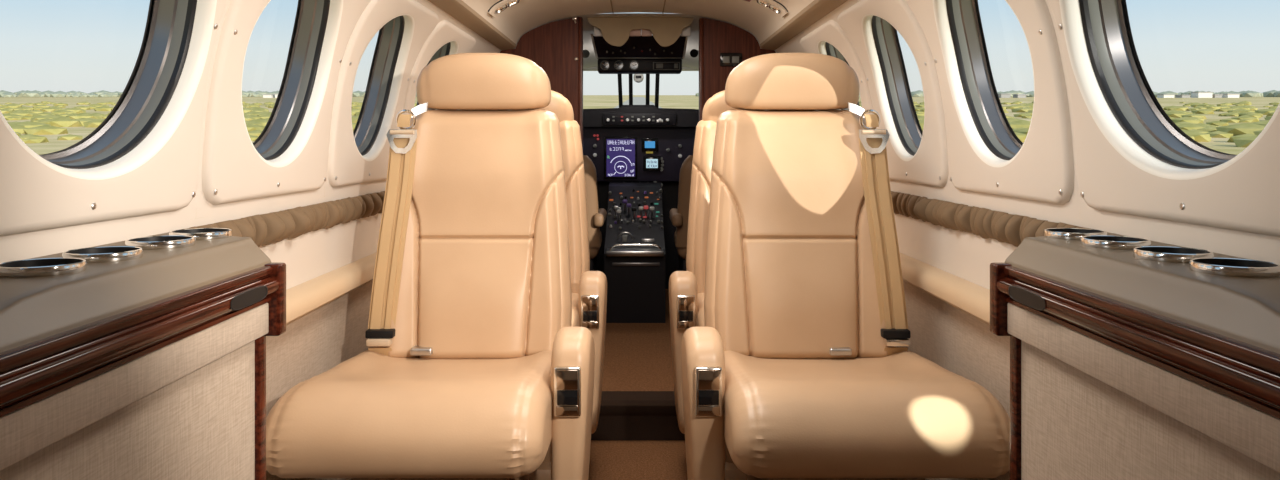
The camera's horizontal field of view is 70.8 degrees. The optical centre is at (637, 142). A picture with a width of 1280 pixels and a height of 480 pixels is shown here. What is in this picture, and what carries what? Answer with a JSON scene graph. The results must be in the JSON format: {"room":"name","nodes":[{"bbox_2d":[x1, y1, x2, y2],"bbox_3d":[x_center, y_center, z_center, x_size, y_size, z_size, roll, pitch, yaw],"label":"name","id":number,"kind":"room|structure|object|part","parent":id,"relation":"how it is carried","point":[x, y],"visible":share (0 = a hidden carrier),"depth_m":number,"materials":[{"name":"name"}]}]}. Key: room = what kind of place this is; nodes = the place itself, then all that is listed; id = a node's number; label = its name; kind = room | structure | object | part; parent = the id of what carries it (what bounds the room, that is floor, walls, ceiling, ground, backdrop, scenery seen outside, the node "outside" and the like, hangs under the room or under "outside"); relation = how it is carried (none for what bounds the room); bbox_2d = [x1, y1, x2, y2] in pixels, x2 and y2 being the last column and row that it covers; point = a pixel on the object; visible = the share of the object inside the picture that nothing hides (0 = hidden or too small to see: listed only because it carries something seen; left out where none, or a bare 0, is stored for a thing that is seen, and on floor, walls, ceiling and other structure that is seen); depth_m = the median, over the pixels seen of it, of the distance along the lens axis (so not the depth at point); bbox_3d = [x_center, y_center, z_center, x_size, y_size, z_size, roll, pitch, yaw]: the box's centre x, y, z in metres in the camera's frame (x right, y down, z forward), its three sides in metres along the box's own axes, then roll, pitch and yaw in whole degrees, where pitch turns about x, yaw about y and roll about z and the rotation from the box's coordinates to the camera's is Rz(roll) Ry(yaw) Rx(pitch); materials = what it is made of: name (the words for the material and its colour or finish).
{"room":"aircraft cabin","nodes":[
{"label":"aircraft cabin","id":0,"kind":"room"},
{"bbox_2d":[0,0,500,479],"bbox_3d":[-0.603,0.292,1.475,0.146,1.315,4.050,0,0,0],"label":"wall","id":1,"kind":"structure","parent":0,"point":[311,345],"depth_m":1.79,"materials":[{"name":"beige plastic"}]},
{"bbox_2d":[0,0,227,235],"bbox_3d":[-0.640,-0.137,1.090,0.201,0.469,0.536,0,0,0],"label":"window","id":2,"kind":"structure","parent":1,"relation":"in","point":[143,158],"depth_m":1.24,"materials":[{"name":"beige plastic"}]},
{"bbox_2d":[187,191,384,246],"bbox_3d":[-0.653,0.154,2.386,0.038,0.059,2.193,0,0,0],"label":"strip","id":3,"kind":"object","parent":1,"relation":"attached to","point":[269,228],"visible":0.4,"depth_m":1.72,"materials":[{"name":"brown leather"}]},
{"bbox_2d":[202,0,370,204],"bbox_3d":[-0.640,-0.137,1.650,0.201,0.469,0.536,0,0,0],"label":"window","id":4,"kind":"structure","parent":1,"relation":"in","point":[290,154],"depth_m":1.74,"materials":[{"name":"beige plastic"}]},
{"bbox_2d":[286,252,376,324],"bbox_3d":[-0.650,0.306,2.342,0.049,0.053,2.275,0,0,0],"label":"ledge","id":5,"kind":"object","parent":1,"relation":"attached to","point":[302,299],"visible":0.14,"depth_m":1.84,"materials":[{"name":"beige leather"}]},
{"bbox_2d":[327,0,438,186],"bbox_3d":[-0.640,-0.137,2.210,0.201,0.469,0.536,0,0,0],"label":"window","id":6,"kind":"structure","parent":1,"relation":"in","point":[360,155],"depth_m":2.29,"materials":[{"name":"beige plastic"}]},
{"bbox_2d":[400,20,475,129],"bbox_3d":[-0.640,-0.137,2.770,0.201,0.469,0.536,0,0,0],"label":"window","id":7,"kind":"structure","parent":1,"relation":"in","point":[446,39],"depth_m":2.58,"materials":[{"name":"beige plastic"}]},
{"bbox_2d":[428,0,515,49],"bbox_3d":[-0.504,-0.373,1.475,0.060,0.026,4.050,0,0,0],"label":"trim","id":8,"kind":"structure","parent":1,"relation":"attached to","point":[459,10],"depth_m":2.73,"materials":[{"name":"beige plastic"}]},
{"bbox_2d":[462,0,813,69],"bbox_3d":[0.000,-0.424,2.450,1.200,0.167,6.000,0,0,0],"label":"ceiling","id":9,"kind":"structure","parent":0,"point":[514,21],"depth_m":3.28,"materials":[{"name":"beige plastic"}]},
{"bbox_2d":[488,0,530,17],"bbox_3d":[-0.396,-0.437,2.827,0.138,0.075,0.106,0,0,0],"label":"ceiling light panel","id":10,"kind":"object","parent":9,"relation":"attached to","point":[501,5],"visible":1,"depth_m":2.81,"materials":[{"name":"beige plastic"}]},
{"bbox_2d":[506,0,519,6],"bbox_3d":[-0.395,-0.441,2.830,0.046,0.026,0.048,0,0,0],"label":"reading lamp","id":11,"kind":"object","parent":10,"relation":"attached to","point":[509,3],"depth_m":2.81,"materials":[{"name":"white"}]},
{"bbox_2d":[583,50,589,57],"bbox_3d":[-0.275,-0.427,4.299,0.092,0.044,0.039,0,0,11],"label":"light","id":12,"kind":"object","parent":9,"relation":"attached to","point":[586,53],"visible":0.66,"depth_m":4.28,"materials":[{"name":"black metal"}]},
{"bbox_2d":[633,74,643,82],"bbox_3d":[0.003,-0.408,5.101,0.058,0.131,0.070,0,0,0],"label":"standby compass","id":13,"kind":"object","parent":9,"relation":"hanging from","point":[638,78],"visible":0.84,"depth_m":5.08,"materials":[{"name":"white plastic"}]},
{"bbox_2d":[591,34,687,73],"bbox_3d":[0.007,-0.399,4.021,0.428,0.167,0.199,0,0,0],"label":"console","id":14,"kind":"object","parent":9,"relation":"attached to","point":[638,55],"visible":0.99,"depth_m":3.99,"materials":[{"name":"black plastic"}]},
{"bbox_3d":[0.007,-0.431,4.015,0.415,0.102,0.170,0,0,0],"label":"switch panel","id":15,"kind":"part","parent":14,"relation":"part of","materials":[{"name":"black plastic"}]},
{"bbox_3d":[0.008,-0.346,4.060,0.376,0.060,0.120,0,0,0],"label":"gauge panel","id":16,"kind":"part","parent":14,"relation":"part of","materials":[{"name":"black plastic"}]},
{"bbox_2d":[587,16,693,46],"bbox_3d":[0.011,-0.448,3.608,0.436,0.127,0.073,0,0,0],"label":"sun visor","id":17,"kind":"object","parent":9,"relation":"attached to","point":[616,30],"visible":0.91,"depth_m":3.58,"materials":[{"name":"beige plastic"}]},
{"bbox_3d":[0.011,-0.504,3.586,0.436,0.010,0.028,0,0,0],"label":"rail","id":18,"kind":"part","parent":17,"relation":"part of","materials":[{"name":"beige plastic"}]},
{"bbox_2d":[583,66,698,107],"bbox_3d":[0.000,-0.320,5.367,1.240,0.320,0.367,0,0,0],"label":"window","id":19,"kind":"structure","parent":9,"relation":"attached to","point":[595,68],"depth_m":5.37,"materials":[{"name":"black metal"}]},
{"bbox_3d":[-0.107,-0.342,5.375,0.028,0.274,0.152,0,0,6],"label":"windshield post","id":20,"kind":"part","parent":19,"relation":"part of","materials":[{"name":"black plastic"}]},
{"bbox_3d":[-0.043,-0.342,5.375,0.025,0.274,0.150,0,0,0],"label":"windshield post","id":21,"kind":"part","parent":19,"relation":"part of","materials":[{"name":"black plastic"}]},
{"bbox_3d":[0.058,-0.342,5.375,0.025,0.274,0.150,0,0,0],"label":"windshield post","id":22,"kind":"part","parent":19,"relation":"part of","materials":[{"name":"black plastic"}]},
{"bbox_3d":[0.115,-0.342,5.375,0.026,0.274,0.152,0,0,-4],"label":"windshield post","id":23,"kind":"part","parent":19,"relation":"part of","materials":[{"name":"black plastic"}]},
{"bbox_2d":[690,49,698,57],"bbox_3d":[0.291,-0.429,4.299,0.092,0.044,0.039,0,0,-11],"label":"light","id":24,"kind":"object","parent":9,"relation":"attached to","point":[694,53],"visible":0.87,"depth_m":4.28,"materials":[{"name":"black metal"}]},
{"bbox_2d":[745,0,787,17],"bbox_3d":[0.396,-0.437,2.827,0.138,0.075,0.106,0,0,0],"label":"ceiling light panel","id":25,"kind":"object","parent":9,"relation":"attached to","point":[774,5],"visible":1,"depth_m":2.81,"materials":[{"name":"beige plastic"}]},
{"bbox_2d":[756,0,769,6],"bbox_3d":[0.395,-0.441,2.830,0.046,0.026,0.048,0,0,0],"label":"reading lamp","id":26,"kind":"object","parent":25,"relation":"attached to","point":[766,3],"depth_m":2.81,"materials":[{"name":"plastic"}]},
{"bbox_2d":[602,289,673,390],"bbox_3d":[0.000,0.895,4.247,1.320,0.150,2.705,0,0,0],"label":"floor","id":27,"kind":"structure","parent":0,"point":[637,356],"depth_m":3.44,"materials":[{"name":"brown carpet"}]},
{"bbox_2d":[583,155,605,270],"bbox_3d":[-0.366,0.350,4.248,0.428,0.940,0.544,0,0,0],"label":"seat","id":28,"kind":"object","parent":27,"relation":"on","point":[596,216],"visible":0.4,"depth_m":4.02,"materials":[{"name":"brown leather"}]},
{"bbox_3d":[-0.373,0.263,4.066,0.406,0.415,0.179,0,0,0],"label":"backrest","id":29,"kind":"part","parent":28,"relation":"part of","materials":[{"name":"brown leather"}]},
{"bbox_3d":[-0.375,0.660,4.280,0.350,0.320,0.360,0,0,0],"label":"seat","id":30,"kind":"part","parent":28,"relation":"part of","materials":[{"name":"black"}]},
{"bbox_2d":[589,231,601,258],"bbox_3d":[-0.380,0.475,4.290,0.400,0.110,0.460,0,0,0],"label":"seat cushion","id":31,"kind":"object","parent":28,"relation":"on","point":[595,238],"depth_m":4.06,"materials":[{"name":"brown leather"}]},
{"bbox_3d":[-0.176,0.345,4.180,0.048,0.060,0.360,0,0,0],"label":"armrest","id":32,"kind":"part","parent":28,"relation":"part of","materials":[{"name":"brown leather"}]},
{"bbox_2d":[604,182,664,322],"bbox_3d":[-0.013,0.517,4.492,0.284,0.605,0.865,0,0,0],"label":"pedestal","id":33,"kind":"object","parent":27,"relation":"on","point":[634,250],"visible":1,"depth_m":4.10,"materials":[{"name":"black plastic"},{"name":"black painted metal"}]},
{"bbox_2d":[670,155,692,270],"bbox_3d":[0.366,0.350,4.248,0.428,0.940,0.544,0,0,0],"label":"seat","id":34,"kind":"object","parent":27,"relation":"on","point":[678,217],"visible":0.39,"depth_m":4.02,"materials":[{"name":"brown leather"}]},
{"bbox_3d":[0.176,0.345,4.180,0.048,0.060,0.360,0,0,0],"label":"armrest","id":35,"kind":"part","parent":34,"relation":"part of","materials":[{"name":"brown leather"}]},
{"bbox_2d":[674,231,686,258],"bbox_3d":[0.380,0.475,4.290,0.400,0.110,0.460,0,0,0],"label":"seat cushion","id":36,"kind":"object","parent":34,"relation":"on","point":[680,238],"depth_m":4.06,"materials":[{"name":"brown leather"}]},
{"bbox_3d":[0.375,0.660,4.280,0.350,0.320,0.360,0,0,0],"label":"seat","id":37,"kind":"part","parent":34,"relation":"part of","materials":[{"name":"black"}]},
{"bbox_3d":[0.373,0.263,4.066,0.406,0.415,0.179,0,0,0],"label":"backrest","id":38,"kind":"part","parent":34,"relation":"part of","materials":[{"name":"brown leather"}]},
{"bbox_2d":[500,17,775,148],"bbox_3d":[0.000,0.165,3.519,1.345,1.311,0.051,0,0,0],"label":"wall","id":39,"kind":"structure","parent":0,"point":[554,46],"depth_m":3.50,"materials":[{"name":"brown wood"}]},
{"bbox_2d":[720,53,741,65],"bbox_3d":[0.361,-0.324,3.493,0.086,0.052,0.017,0,0,0],"label":"switch plate","id":40,"kind":"object","parent":39,"relation":"attached to","point":[726,59],"visible":0.93,"depth_m":3.49,"materials":[{"name":"black"}]},
{"bbox_2d":[723,56,729,62],"bbox_3d":[0.341,-0.323,3.486,0.027,0.025,0.005,0,0,0],"label":"switch","id":41,"kind":"object","parent":40,"relation":"attached to","point":[726,59],"depth_m":3.48,"materials":[{"name":"grey plastic"}]},
{"bbox_2d":[732,56,738,62],"bbox_3d":[0.378,-0.323,3.486,0.027,0.025,0.005,0,0,0],"label":"switch","id":42,"kind":"object","parent":40,"relation":"attached to","point":[735,59],"depth_m":3.48,"materials":[{"name":"grey"}]},
{"bbox_2d":[588,440,687,479],"bbox_3d":[0.000,0.970,1.180,1.360,0.040,3.460,0,0,0],"label":"floor","id":43,"kind":"structure","parent":0,"point":[609,459],"depth_m":2.69,"materials":[{"name":"brown carpet"}]},
{"bbox_2d":[0,228,285,479],"bbox_3d":[-0.567,0.532,0.853,0.202,0.832,0.866,0,0,0],"label":"base cabinet","id":44,"kind":"object","parent":43,"relation":"on","point":[140,358],"visible":1,"depth_m":0.90,"materials":[{"name":"beige fabric"}]},
{"bbox_3d":[-0.504,0.597,0.791,0.021,0.702,0.742,0,0,0],"label":"cloth panel","id":45,"kind":"part","parent":44,"relation":"part of","materials":[{"name":"beige fabric"}]},
{"bbox_3d":[-0.470,0.186,1.083,0.008,0.019,0.104,0,0,0],"label":"finger pull","id":46,"kind":"part","parent":44,"relation":"part of","materials":[{"name":"black plastic"}]},
{"bbox_3d":[-0.504,0.599,1.173,0.032,0.698,0.022,0,0,0],"label":"wood post","id":47,"kind":"part","parent":44,"relation":"part of","materials":[{"name":"brown wood"}]},
{"bbox_2d":[266,53,594,479],"bbox_3d":[-0.352,0.370,1.808,0.530,1.160,0.771,0,0,0],"label":"seat","id":48,"kind":"object","parent":43,"relation":"on","point":[479,364],"visible":0.99,"depth_m":1.95,"materials":[{"name":"brown leather"}]},
{"bbox_2d":[266,350,551,477],"bbox_3d":[-0.386,0.488,1.713,0.463,0.152,0.580,0,0,0],"label":"seat cushion","id":49,"kind":"object","parent":48,"relation":"on","point":[375,413],"depth_m":1.45,"materials":[{"name":"beige leather"}]},
{"bbox_3d":[-0.380,0.750,1.775,0.360,0.400,0.350,0,0,0],"label":"seat","id":50,"kind":"part","parent":48,"relation":"part of","materials":[{"name":"brown leather"}]},
{"bbox_3d":[-0.362,0.199,2.063,0.428,0.553,0.260,0,0,0],"label":"backrest","id":51,"kind":"part","parent":48,"relation":"part of","materials":[{"name":"beige leather"}]},
{"bbox_3d":[-0.125,0.418,1.590,0.038,0.035,0.005,0,0,0],"label":"ashtray lid","id":52,"kind":"part","parent":48,"relation":"part of","materials":[{"name":"silver metal"}]},
{"bbox_3d":[-0.122,0.570,1.784,0.070,0.442,0.369,0,0,0],"label":"armrest","id":53,"kind":"part","parent":48,"relation":"part of","materials":[{"name":"beige leather"}]},
{"bbox_2d":[529,90,606,479],"bbox_3d":[-0.352,0.388,2.558,0.530,1.125,0.771,0,0,0],"label":"seat","id":54,"kind":"object","parent":43,"relation":"on","point":[588,288],"visible":0.2,"depth_m":2.71,"materials":[{"name":"beige leather"}]},
{"bbox_3d":[-0.380,0.750,2.525,0.360,0.400,0.350,0,0,0],"label":"seat","id":55,"kind":"part","parent":54,"relation":"part of","materials":[{"name":"brown leather"}]},
{"bbox_3d":[-0.362,0.199,2.813,0.428,0.553,0.260,0,0,0],"label":"backrest","id":56,"kind":"part","parent":54,"relation":"part of","materials":[{"name":"beige leather"}]},
{"bbox_2d":[571,293,578,326],"bbox_3d":[-0.386,0.488,2.463,0.463,0.152,0.580,0,0,0],"label":"seat cushion","id":57,"kind":"object","parent":54,"relation":"on","point":[575,296],"depth_m":2.34,"materials":[{"name":"beige leather"}]},
{"bbox_3d":[-0.125,0.418,2.340,0.038,0.035,0.005,0,0,0],"label":"ashtray lid","id":58,"kind":"part","parent":54,"relation":"part of","materials":[{"name":"silver metal"}]},
{"bbox_3d":[-0.122,0.570,2.534,0.070,0.442,0.369,0,0,0],"label":"armrest","id":59,"kind":"part","parent":54,"relation":"part of","materials":[{"name":"beige leather"}]},
{"bbox_2d":[669,90,746,479],"bbox_3d":[0.352,0.388,2.558,0.530,1.125,0.771,0,0,0],"label":"seat","id":60,"kind":"object","parent":43,"relation":"on","point":[686,288],"visible":0.16,"depth_m":2.71,"materials":[{"name":"beige leather"}]},
{"bbox_3d":[0.122,0.570,2.534,0.070,0.442,0.369,0,0,0],"label":"armrest","id":61,"kind":"part","parent":60,"relation":"part of","materials":[{"name":"beige leather"}]},
{"bbox_3d":[0.125,0.418,2.340,0.038,0.035,0.005,0,0,0],"label":"ashtray lid","id":62,"kind":"part","parent":60,"relation":"part of","materials":[{"name":"silver metal"}]},
{"bbox_2d":[697,293,704,326],"bbox_3d":[0.386,0.488,2.463,0.463,0.152,0.580,0,0,0],"label":"seat cushion","id":63,"kind":"object","parent":60,"relation":"on","point":[700,296],"depth_m":2.34,"materials":[{"name":"beige leather"}]},
{"bbox_3d":[0.362,0.199,2.813,0.428,0.553,0.260,0,0,0],"label":"backrest","id":64,"kind":"part","parent":60,"relation":"part of","materials":[{"name":"beige leather"}]},
{"bbox_3d":[0.380,0.750,2.525,0.360,0.400,0.350,0,0,0],"label":"seat","id":65,"kind":"part","parent":60,"relation":"part of","materials":[{"name":"brown leather"}]},
{"bbox_2d":[681,53,1009,479],"bbox_3d":[0.352,0.370,1.808,0.530,1.160,0.771,0,0,0],"label":"seat","id":66,"kind":"object","parent":43,"relation":"on","point":[796,364],"visible":0.98,"depth_m":1.95,"materials":[{"name":"brown leather"}]},
{"bbox_3d":[0.122,0.570,1.784,0.070,0.442,0.369,0,0,0],"label":"armrest","id":67,"kind":"part","parent":66,"relation":"part of","materials":[{"name":"beige leather"}]},
{"bbox_3d":[0.125,0.418,1.590,0.038,0.035,0.005,0,0,0],"label":"ashtray lid","id":68,"kind":"part","parent":66,"relation":"part of","materials":[{"name":"silver metal"}]},
{"bbox_3d":[0.362,0.199,2.063,0.428,0.553,0.260,0,0,0],"label":"backrest","id":69,"kind":"part","parent":66,"relation":"part of","materials":[{"name":"beige leather"}]},
{"bbox_3d":[0.380,0.750,1.775,0.360,0.400,0.350,0,0,0],"label":"seat","id":70,"kind":"part","parent":66,"relation":"part of","materials":[{"name":"brown leather"}]},
{"bbox_2d":[724,350,1009,477],"bbox_3d":[0.386,0.488,1.713,0.463,0.152,0.580,0,0,0],"label":"seat cushion","id":71,"kind":"object","parent":66,"relation":"on","point":[788,413],"depth_m":1.45,"materials":[{"name":"beige leather"}]},
{"bbox_2d":[990,228,1279,479],"bbox_3d":[0.567,0.532,0.853,0.202,0.832,0.866,0,0,0],"label":"base cabinet","id":72,"kind":"object","parent":43,"relation":"on","point":[1132,358],"visible":1,"depth_m":0.90,"materials":[{"name":"beige fabric"}]},
{"bbox_3d":[0.504,0.599,1.173,0.032,0.698,0.022,0,0,0],"label":"wood post","id":73,"kind":"part","parent":72,"relation":"part of","materials":[{"name":"brown wood"}]},
{"bbox_3d":[0.470,0.186,1.083,0.008,0.019,0.104,0,0,0],"label":"finger pull","id":74,"kind":"part","parent":72,"relation":"part of","materials":[{"name":"black plastic"}]},
{"bbox_3d":[0.504,0.597,0.791,0.021,0.702,0.742,0,0,0],"label":"cloth panel","id":75,"kind":"part","parent":72,"relation":"part of","materials":[{"name":"beige fabric"}]},
{"bbox_2d":[597,181,678,288],"bbox_3d":[0.000,0.335,5.080,1.320,0.990,0.040,0,0,0],"label":"wall","id":76,"kind":"structure","parent":0,"point":[670,189],"depth_m":5.06,"materials":[{"name":"black plastic"}]},
{"bbox_2d":[583,105,698,186],"bbox_3d":[0.000,0.018,5.138,1.240,0.449,0.584,0,0,0],"label":"panel","id":77,"kind":"object","parent":76,"relation":"attached to","point":[625,142],"visible":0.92,"depth_m":4.93,"materials":[{"name":"black plastic"}]},
{"bbox_3d":[0.000,0.024,5.000,1.200,0.377,0.100,0,0,0],"label":"panel","id":78,"kind":"part","parent":77,"relation":"part of","materials":[{"name":"black plastic"}]},
{"bbox_2d":[591,391,684,439],"bbox_3d":[0.000,0.881,2.909,1.310,0.135,0.102,0,0,0],"label":"floor","id":79,"kind":"structure","parent":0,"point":[623,415],"depth_m":2.87,"materials":[{"name":"brown carpet"}]},
{"bbox_2d":[775,0,1279,479],"bbox_3d":[0.603,0.292,1.475,0.146,1.315,4.050,0,0,0],"label":"wall","id":80,"kind":"structure","parent":0,"point":[964,345],"depth_m":1.78,"materials":[{"name":"beige plastic"}]},
{"bbox_2d":[760,0,847,49],"bbox_3d":[0.504,-0.373,1.475,0.060,0.026,4.050,0,0,0],"label":"trim","id":81,"kind":"structure","parent":80,"relation":"attached to","point":[816,10],"depth_m":2.73,"materials":[{"name":"beige"}]},
{"bbox_2d":[800,20,875,129],"bbox_3d":[0.640,-0.137,2.770,0.201,0.469,0.536,0,0,0],"label":"window","id":82,"kind":"structure","parent":80,"relation":"in","point":[829,39],"depth_m":2.58,"materials":[{"name":"beige plastic"}]},
{"bbox_2d":[837,0,948,186],"bbox_3d":[0.640,-0.137,2.210,0.201,0.469,0.536,0,0,0],"label":"window","id":83,"kind":"structure","parent":80,"relation":"in","point":[914,155],"depth_m":2.29,"materials":[{"name":"beige plastic"}]},
{"bbox_2d":[899,252,989,324],"bbox_3d":[0.650,0.306,2.342,0.049,0.053,2.275,0,0,0],"label":"ledge","id":84,"kind":"object","parent":80,"relation":"attached to","point":[973,299],"visible":0.14,"depth_m":1.84,"materials":[{"name":"beige leather"}]},
{"bbox_2d":[905,0,1073,204],"bbox_3d":[0.640,-0.137,1.650,0.201,0.469,0.536,0,0,0],"label":"window","id":85,"kind":"structure","parent":80,"relation":"in","point":[986,156],"depth_m":1.74,"materials":[{"name":"beige plastic"}]},
{"bbox_2d":[891,191,1089,246],"bbox_3d":[0.652,0.154,2.381,0.040,0.059,2.186,0,0,0],"label":"strip","id":86,"kind":"object","parent":80,"relation":"attached to","point":[985,223],"visible":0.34,"depth_m":1.77,"materials":[{"name":"brown leather"}]},
{"bbox_2d":[1048,0,1279,236],"bbox_3d":[0.640,-0.137,1.090,0.201,0.469,0.536,0,0,0],"label":"window","id":87,"kind":"structure","parent":80,"relation":"in","point":[1132,158],"depth_m":1.23,"materials":[{"name":"beige plastic"}]},
{"label":"outside","id":88,"kind":"structure","parent":0,"visible":0},
{"bbox_2d":[0,95,1279,203],"bbox_3d":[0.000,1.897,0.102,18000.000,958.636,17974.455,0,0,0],"label":"field","id":89,"kind":"structure","parent":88,"point":[589,101],"depth_m":201.47,"materials":[{"name":"green plant"}]},
{"bbox_2d":[262,94,274,97],"bbox_3d":[-253.511,-31.882,619.101,6.400,3.942,8.814,0,0,0],"label":"building","id":90,"kind":"structure","parent":89,"relation":"on","point":[264,95],"depth_m":615.13,"materials":[{"name":"white"}]},
{"bbox_2d":[614,97,661,107],"bbox_3d":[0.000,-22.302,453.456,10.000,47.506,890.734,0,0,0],"label":"runway","id":91,"kind":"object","parent":89,"relation":"on","point":[636,100],"visible":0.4,"depth_m":225.96,"materials":[{"name":"grey asphalt"}]},
{"bbox_2d":[0,101,1278,146],"bbox_3d":[10.465,-5.307,132.906,409.902,11.557,208.094,0,0,0],"label":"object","id":92,"kind":"object","parent":89,"relation":"on","point":[42,122],"visible":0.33,"depth_m":62.06,"materials":[{"name":"green plant"}]},
{"bbox_2d":[0,90,1279,96],"bbox_3d":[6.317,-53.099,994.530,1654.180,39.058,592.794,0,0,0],"label":"treeline","id":93,"kind":"object","parent":89,"relation":"on","point":[1273,93],"visible":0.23,"depth_m":829.98,"materials":[{"name":"green plant"}]},
{"bbox_2d":[998,94,1010,97],"bbox_3d":[251.444,-32.082,619.080,7.200,4.342,8.814,0,0,0],"label":"building","id":94,"kind":"structure","parent":89,"relation":"on","point":[999,95],"depth_m":615.13,"materials":[{"name":"grey"}]},
{"bbox_2d":[1012,94,1026,97],"bbox_3d":[262.467,-31.882,619.101,6.400,3.942,8.814,0,0,0],"label":"building","id":95,"kind":"structure","parent":89,"relation":"on","point":[1014,95],"depth_m":615.28,"materials":[{"name":"grey"}]},
{"bbox_2d":[1156,94,1174,97],"bbox_3d":[363.044,-31.882,619.101,8.000,3.942,8.814,0,0,0],"label":"building","id":96,"kind":"structure","parent":89,"relation":"on","point":[1158,95],"depth_m":615.28,"materials":[{"name":"white"}]},
{"bbox_2d":[1175,95,1189,97],"bbox_3d":[374.756,-31.682,619.123,6.400,3.543,8.814,0,0,0],"label":"building","id":97,"kind":"structure","parent":89,"relation":"on","point":[1176,96],"depth_m":615.28,"materials":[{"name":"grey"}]},
{"bbox_2d":[1190,92,1213,97],"bbox_3d":[387.844,-32.681,619.016,10.400,5.540,8.814,0,0,0],"label":"building","id":98,"kind":"structure","parent":89,"relation":"on","point":[1193,94],"depth_m":615.13,"materials":[{"name":"white"}]},
{"bbox_2d":[1212,94,1222,97],"bbox_3d":[396.800,-31.882,619.101,5.600,3.942,8.814,0,0,0],"label":"building","id":99,"kind":"structure","parent":89,"relation":"on","point":[1213,95],"depth_m":615.13,"materials":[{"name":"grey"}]},
{"bbox_2d":[1222,94,1239,97],"bbox_3d":[407.133,-32.082,619.080,8.800,4.342,8.814,0,0,0],"label":"building","id":100,"kind":"structure","parent":89,"relation":"on","point":[1223,95],"depth_m":615.13,"materials":[{"name":"white"}]}
]}

